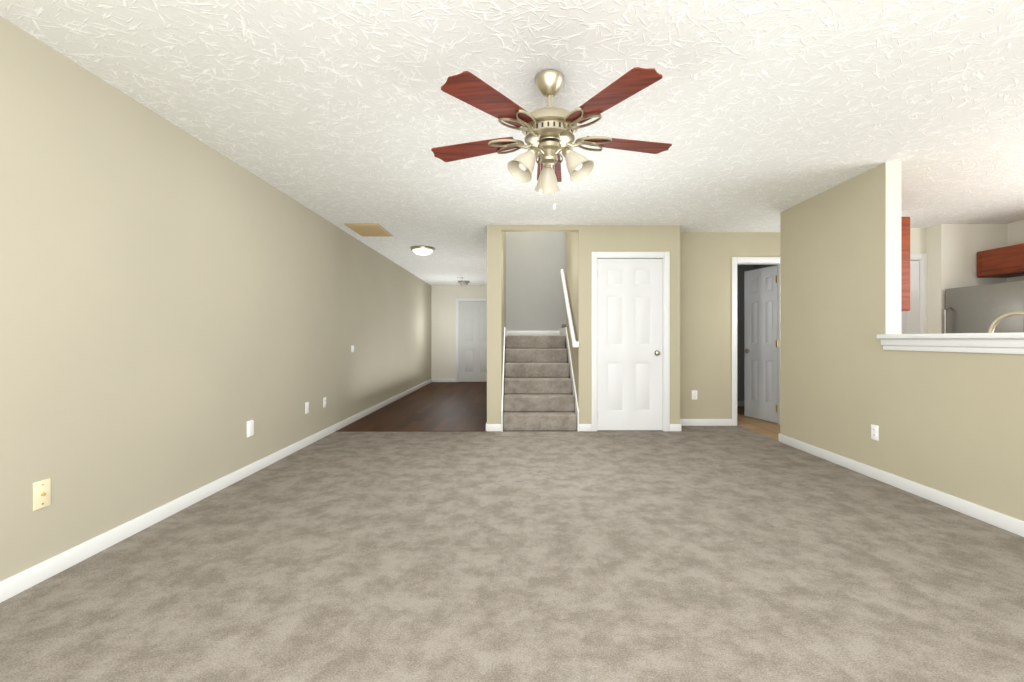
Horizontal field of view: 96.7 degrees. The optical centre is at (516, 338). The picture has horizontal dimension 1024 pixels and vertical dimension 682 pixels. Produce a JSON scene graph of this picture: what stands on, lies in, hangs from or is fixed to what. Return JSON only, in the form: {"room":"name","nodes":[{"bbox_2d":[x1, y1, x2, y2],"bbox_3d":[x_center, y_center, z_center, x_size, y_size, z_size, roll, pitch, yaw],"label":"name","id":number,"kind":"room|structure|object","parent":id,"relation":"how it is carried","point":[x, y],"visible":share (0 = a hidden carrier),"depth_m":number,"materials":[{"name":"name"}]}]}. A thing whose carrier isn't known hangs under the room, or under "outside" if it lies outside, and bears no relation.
{"room":"empty living room","nodes":[
{"label":"empty living room","id":0,"kind":"room"},
{"bbox_2d":[0,16,430,580],"bbox_3d":[-2.200,-0.125,5.390,0.120,2.430,12.380,0,0,0],"label":"wall","id":1,"kind":"structure","parent":0,"point":[179,308],"depth_m":2.63,"materials":[{"name":"beige paint"}]},
{"bbox_2d":[33,478,50,510],"bbox_3d":[-2.131,0.700,2.050,0.018,0.125,0.075,0,0,0],"label":"electrical outlet","id":2,"kind":"object","parent":1,"relation":"attached to","point":[41,493],"visible":1,"depth_m":2.05,"materials":[{"name":"beige plastic"}]},
{"bbox_2d":[0,379,431,602],"bbox_3d":[-2.132,1.047,5.390,0.016,0.085,12.180,0,0,0],"label":"baseboard","id":3,"kind":"structure","parent":1,"relation":"attached to","point":[18,583],"depth_m":2.62,"materials":[{"name":"white wood"}]},
{"bbox_2d":[247,420,253,437],"bbox_3d":[-2.130,0.720,3.650,0.020,0.130,0.080,0,0,0],"label":"electrical outlet cover","id":4,"kind":"object","parent":1,"relation":"attached to","point":[250,427],"visible":1,"depth_m":3.63,"materials":[{"name":"white plastic"}]},
{"bbox_2d":[305,402,308,413],"bbox_3d":[-2.137,0.705,4.650,0.006,0.116,0.072,0,0,0],"label":"electrical outlet","id":5,"kind":"object","parent":1,"relation":"attached to","point":[306,407],"visible":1,"depth_m":4.63,"materials":[{"name":"white plastic"}]},
{"bbox_2d":[323,397,325,407],"bbox_3d":[-2.136,0.710,5.080,0.008,0.116,0.072,0,0,0],"label":"electrical outlet","id":6,"kind":"object","parent":1,"relation":"attached to","point":[324,402],"visible":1,"depth_m":5.07,"materials":[{"name":"white plastic"}]},
{"bbox_2d":[335,430,486,431],"bbox_3d":[-1.244,1.087,5.372,1.793,0.006,0.035,0,0,0],"label":"trim","id":7,"kind":"structure","parent":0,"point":[410,431],"depth_m":5.36,"materials":[{"name":"brown wood"}]},
{"bbox_2d":[339,382,486,429],"bbox_3d":[-1.208,1.140,8.477,2.064,0.100,6.205,0,0,0],"label":"floor","id":8,"kind":"structure","parent":0,"point":[446,406],"depth_m":6.83,"materials":[{"name":"brown wood"}]},
{"bbox_2d":[431,286,486,378],"bbox_3d":[-1.244,-0.125,11.550,1.793,2.430,0.140,0,0,0],"label":"wall","id":9,"kind":"structure","parent":0,"point":[443,332],"depth_m":11.48,"materials":[{"name":"paint"}]},
{"bbox_2d":[432,379,455,381],"bbox_3d":[-1.818,1.047,11.473,0.585,0.085,0.013,0,0,0],"label":"baseboard","id":10,"kind":"structure","parent":9,"relation":"attached to","point":[433,380],"depth_m":11.47,"materials":[{"name":"white wood"}]},
{"bbox_2d":[456,298,486,381],"bbox_3d":[-0.995,0.032,11.543,1.060,2.117,0.157,0,0,0],"label":"door frame","id":11,"kind":"structure","parent":9,"relation":"attached to","point":[457,329],"depth_m":11.46,"materials":[{"name":"white wood"}]},
{"bbox_2d":[459,301,486,381],"bbox_3d":[-1.000,0.067,11.509,0.920,2.030,0.109,0,0,0],"label":"front door","id":12,"kind":"structure","parent":9,"relation":"in","point":[472,341],"depth_m":11.49,"materials":[{"name":"grey wood"}]},
{"bbox_2d":[487,225,505,423],"bbox_3d":[-0.262,-1.510,8.428,0.171,5.200,6.105,0,0,0],"label":"wall","id":13,"kind":"structure","parent":0,"point":[496,280],"depth_m":5.38,"materials":[{"name":"beige paint"}]},
{"bbox_2d":[501,327,506,431],"bbox_3d":[-0.167,0.460,6.473,0.016,1.260,2.255,0,0,0],"label":"trim","id":14,"kind":"structure","parent":13,"relation":"attached to","point":[505,329],"depth_m":5.75,"materials":[{"name":"white wood"}]},
{"bbox_2d":[0,425,1023,681],"bbox_3d":[0.280,1.140,3.450,5.040,0.100,8.500,0,0,0],"label":"floor","id":15,"kind":"structure","parent":0,"point":[574,557],"depth_m":2.09,"materials":[{"name":"beige carpet"}]},
{"bbox_2d":[503,335,576,430],"bbox_3d":[0.281,0.520,6.486,0.877,1.140,2.221,0,0,0],"label":"stairs","id":16,"kind":"structure","parent":15,"relation":"on","point":[538,396],"depth_m":5.86,"materials":[{"name":"carpet"}]},
{"bbox_2d":[0,0,1023,285],"bbox_3d":[1.790,-1.400,5.390,8.060,0.120,12.380,0,0,0],"label":"ceiling","id":17,"kind":"structure","parent":0,"point":[754,113],"depth_m":2.54,"materials":[{"name":"white paint"}]},
{"bbox_2d":[344,223,392,235],"bbox_3d":[-1.800,-1.330,5.590,0.400,0.020,0.620,0,0,0],"label":"ceiling vent","id":18,"kind":"object","parent":17,"relation":"in","point":[369,229],"visible":1,"depth_m":5.49,"materials":[{"name":"beige"}]},
{"bbox_2d":[411,246,434,255],"bbox_3d":[-1.380,-1.288,6.720,0.352,0.104,0.352,0,0,0],"label":"hall ceiling light","id":19,"kind":"object","parent":17,"relation":"attached to","point":[423,250],"visible":1,"depth_m":6.61,"materials":[{"name":"white glass"}]},
{"bbox_2d":[458,281,469,285],"bbox_3d":[-1.220,-1.288,10.600,0.272,0.104,0.272,0,0,0],"label":"hall ceiling light","id":20,"kind":"object","parent":17,"relation":"attached to","point":[463,283],"visible":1,"depth_m":10.52,"materials":[{"name":"white glass"}]},
{"bbox_2d":[431,67,671,209],"bbox_3d":[0.182,-0.992,2.372,1.304,0.695,1.281,0,0,0],"label":"ceiling fan","id":21,"kind":"object","parent":17,"relation":"hanging from","point":[549,131],"visible":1,"depth_m":2.24,"materials":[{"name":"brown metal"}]},
{"bbox_2d":[506,232,565,348],"bbox_3d":[1.412,-1.510,7.660,3.176,5.200,0.120,0,0,0],"label":"wall","id":22,"kind":"structure","parent":0,"point":[535,265],"depth_m":7.60,"materials":[{"name":"grey paint"}]},
{"bbox_2d":[507,331,559,334],"bbox_3d":[0.281,-0.092,7.593,0.913,0.085,0.013,0,0,0],"label":"baseboard","id":23,"kind":"structure","parent":22,"relation":"attached to","point":[508,332],"depth_m":7.59,"materials":[{"name":"white wood"}]},
{"bbox_2d":[566,225,588,423],"bbox_3d":[0.797,-1.510,6.037,0.120,5.200,1.325,0,0,0],"label":"wall","id":24,"kind":"structure","parent":0,"point":[577,264],"depth_m":5.38,"materials":[{"name":"beige paint"}]},
{"bbox_2d":[559,327,578,431],"bbox_3d":[0.729,0.460,6.473,0.016,1.260,2.255,0,0,0],"label":"trim","id":25,"kind":"structure","parent":24,"relation":"attached to","point":[563,331],"depth_m":5.86,"materials":[{"name":"white wood"}]},
{"bbox_2d":[560,269,578,346],"bbox_3d":[0.697,-0.470,6.065,0.083,1.140,1.480,0,0,0],"label":"handrail","id":26,"kind":"object","parent":24,"relation":"attached to","point":[575,343],"depth_m":5.84,"materials":[{"name":"white wood"}]},
{"bbox_2d":[501,225,679,423],"bbox_3d":[0.879,-1.510,5.435,2.110,5.200,0.120,0,0,0],"label":"wall","id":27,"kind":"structure","parent":0,"point":[634,238],"depth_m":5.38,"materials":[{"name":"beige paint"}]},
{"bbox_2d":[597,259,662,429],"bbox_3d":[1.343,0.067,5.404,0.782,2.030,0.109,0,0,0],"label":"closet door","id":28,"kind":"structure","parent":27,"relation":"in","point":[629,344],"depth_m":5.39,"materials":[{"name":"white wood"}]},
{"bbox_2d":[591,252,669,430],"bbox_3d":[1.348,0.032,5.428,0.922,2.117,0.137,0,0,0],"label":"trim","id":29,"kind":"structure","parent":27,"relation":"attached to","point":[664,256],"depth_m":5.36,"materials":[{"name":"white wood"}]},
{"bbox_2d":[670,423,683,430],"bbox_3d":[1.930,1.047,5.526,0.040,0.085,0.328,0,0,0],"label":"baseboard","id":30,"kind":"structure","parent":27,"relation":"attached to","point":[673,427],"depth_m":5.36,"materials":[{"name":"white wood"}]},
{"bbox_2d":[680,232,779,418],"bbox_3d":[2.942,-0.125,5.780,2.016,2.430,0.120,0,0,0],"label":"wall","id":31,"kind":"structure","parent":0,"point":[706,315],"depth_m":5.72,"materials":[{"name":"beige paint"}]},
{"bbox_2d":[692,390,696,399],"bbox_3d":[2.240,0.705,5.716,0.072,0.116,0.008,0,0,0],"label":"electrical outlet","id":32,"kind":"object","parent":31,"relation":"attached to","point":[694,394],"visible":1,"depth_m":5.71,"materials":[{"name":"white plastic"}]},
{"bbox_2d":[680,419,731,425],"bbox_3d":[2.319,1.047,5.713,0.771,0.085,0.013,0,0,0],"label":"baseboard","id":33,"kind":"structure","parent":31,"relation":"attached to","point":[687,422],"depth_m":5.71,"materials":[{"name":"white wood"}]},
{"bbox_2d":[732,257,779,425],"bbox_3d":[3.067,0.032,5.780,0.725,2.117,0.152,0,0,0],"label":"door frame","id":34,"kind":"structure","parent":31,"relation":"attached to","point":[754,260],"depth_m":5.70,"materials":[{"name":"white wood"}]},
{"bbox_2d":[744,265,777,422],"bbox_3d":[3.303,0.067,6.124,0.109,2.030,0.585,0,0,-15],"label":"door","id":35,"kind":"structure","parent":31,"relation":"in","point":[761,343],"depth_m":6.11,"materials":[{"name":"grey wood"}]},
{"bbox_2d":[737,264,752,400],"bbox_3d":[3.175,-0.125,7.420,1.550,2.430,0.120,0,0,0],"label":"wall","id":36,"kind":"structure","parent":0,"point":[741,268],"depth_m":7.36,"materials":[{"name":"grey paint"}]},
{"bbox_2d":[737,401,743,405],"bbox_3d":[3.185,1.047,7.353,1.290,0.085,0.013,0,0,0],"label":"baseboard","id":37,"kind":"structure","parent":36,"relation":"attached to","point":[739,403],"depth_m":7.35,"materials":[{"name":"white"}]},
{"bbox_2d":[737,406,779,440],"bbox_3d":[4.310,1.140,3.400,3.020,0.100,8.400,0,0,0],"label":"floor","id":38,"kind":"structure","parent":0,"point":[767,428],"depth_m":5.73,"materials":[{"name":"brown wood"}]},
{"bbox_2d":[944,280,1023,332],"bbox_3d":[5.293,0.255,4.855,0.793,1.670,0.830,0,0,0],"label":"fridge","id":39,"kind":"object","parent":38,"relation":"on","point":[976,309],"visible":0.25,"depth_m":4.82,"materials":[{"name":"silver metal"}]},
{"bbox_2d":[753,264,777,269],"bbox_3d":[3.890,-0.125,6.660,0.120,2.430,1.640,0,0,0],"label":"wall","id":40,"kind":"structure","parent":0,"point":[757,266],"depth_m":7.11,"materials":[{"name":"grey paint"}]},
{"bbox_2d":[780,162,1023,520],"bbox_3d":[2.860,-0.125,2.862,0.120,2.430,3.925,0,0,0],"label":"wall","id":41,"kind":"structure","parent":0,"point":[832,316],"depth_m":3.58,"materials":[{"name":"beige paint"}]},
{"bbox_2d":[871,424,878,440],"bbox_3d":[2.796,0.730,3.550,0.008,0.116,0.072,0,0,0],"label":"electrical outlet","id":42,"kind":"object","parent":41,"relation":"attached to","point":[874,432],"visible":1,"depth_m":3.54,"materials":[{"name":"white plastic"}]},
{"bbox_2d":[886,162,900,333],"bbox_3d":[2.860,-0.688,3.453,0.118,1.305,0.005,0,0,0],"label":"trim","id":43,"kind":"structure","parent":41,"relation":"attached to","point":[893,247],"depth_m":3.45,"materials":[{"name":"white paint"}]},
{"bbox_2d":[779,433,1023,536],"bbox_3d":[2.794,1.047,2.069,0.013,0.085,5.538,0,0,0],"label":"baseboard","id":44,"kind":"structure","parent":41,"relation":"attached to","point":[1016,526],"depth_m":3.14,"materials":[{"name":"white wood"}]},
{"bbox_2d":[876,332,1023,353],"bbox_3d":[2.853,0.025,2.193,0.195,0.120,2.586,0,0,0],"label":"ledge","id":45,"kind":"object","parent":41,"relation":"on","point":[1005,343],"visible":1,"depth_m":2.86,"materials":[{"name":"white wood"}]},
{"bbox_2d":[910,228,925,253],"bbox_3d":[4.450,-0.125,5.560,1.000,2.430,0.120,0,0,0],"label":"wall","id":46,"kind":"structure","parent":0,"point":[917,240],"depth_m":5.50,"materials":[{"name":"paint"}]},
{"bbox_2d":[901,261,918,333],"bbox_3d":[4.495,0.067,5.529,0.770,2.030,0.109,0,0,0],"label":"pantry door","id":47,"kind":"structure","parent":46,"relation":"in","point":[910,322],"depth_m":5.51,"materials":[{"name":"white wood"}]},
{"bbox_2d":[910,254,926,333],"bbox_3d":[4.500,0.032,5.553,0.910,2.117,0.137,0,0,0],"label":"door frame","id":48,"kind":"structure","parent":46,"relation":"attached to","point":[921,259],"depth_m":5.48,"materials":[{"name":"white wood"}]},
{"bbox_2d":[926,224,951,333],"bbox_3d":[5.010,-0.125,5.460,0.120,2.430,0.320,0,0,0],"label":"wall","id":49,"kind":"structure","parent":0,"point":[939,256],"depth_m":5.35,"materials":[{"name":"paint"}]},
{"bbox_2d":[952,224,1006,287],"bbox_3d":[5.395,-0.125,5.360,0.650,2.430,0.120,0,0,0],"label":"wall","id":50,"kind":"structure","parent":0,"point":[969,241],"depth_m":5.30,"materials":[{"name":"paint"}]},
{"bbox_2d":[988,311,1023,332],"bbox_3d":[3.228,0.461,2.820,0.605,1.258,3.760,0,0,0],"label":"faucet","id":51,"kind":"object","parent":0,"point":[996,321],"depth_m":2.83,"materials":[{"name":"silver metal"}]},
{"bbox_2d":[1007,220,1023,281],"bbox_3d":[5.780,-0.125,2.360,0.120,2.430,6.120,0,0,0],"label":"wall","id":52,"kind":"structure","parent":0,"point":[1015,233],"depth_m":5.21,"materials":[{"name":"paint"}]},
{"bbox_2d":[977,243,1023,277],"bbox_3d":[5.524,-0.860,4.845,0.384,0.300,0.890,0,0,0],"label":"upper cabinet","id":53,"kind":"object","parent":52,"relation":"attached to","point":[1005,262],"visible":1,"depth_m":5.02,"materials":[{"name":"brown wood"}]},
{"bbox_3d":[3.435,-0.125,4.765,1.030,2.430,0.120,0,0,0],"label":"wall","id":54,"kind":"structure","parent":0,"visible":0},
{"bbox_2d":[901,217,909,310],"bbox_3d":[3.362,-0.725,4.538,0.876,0.910,0.326,0,0,0],"label":"cabinet","id":55,"kind":"object","parent":54,"relation":"attached to","point":[905,263],"depth_m":4.38,"materials":[{"name":"brown wood"}]}
]}

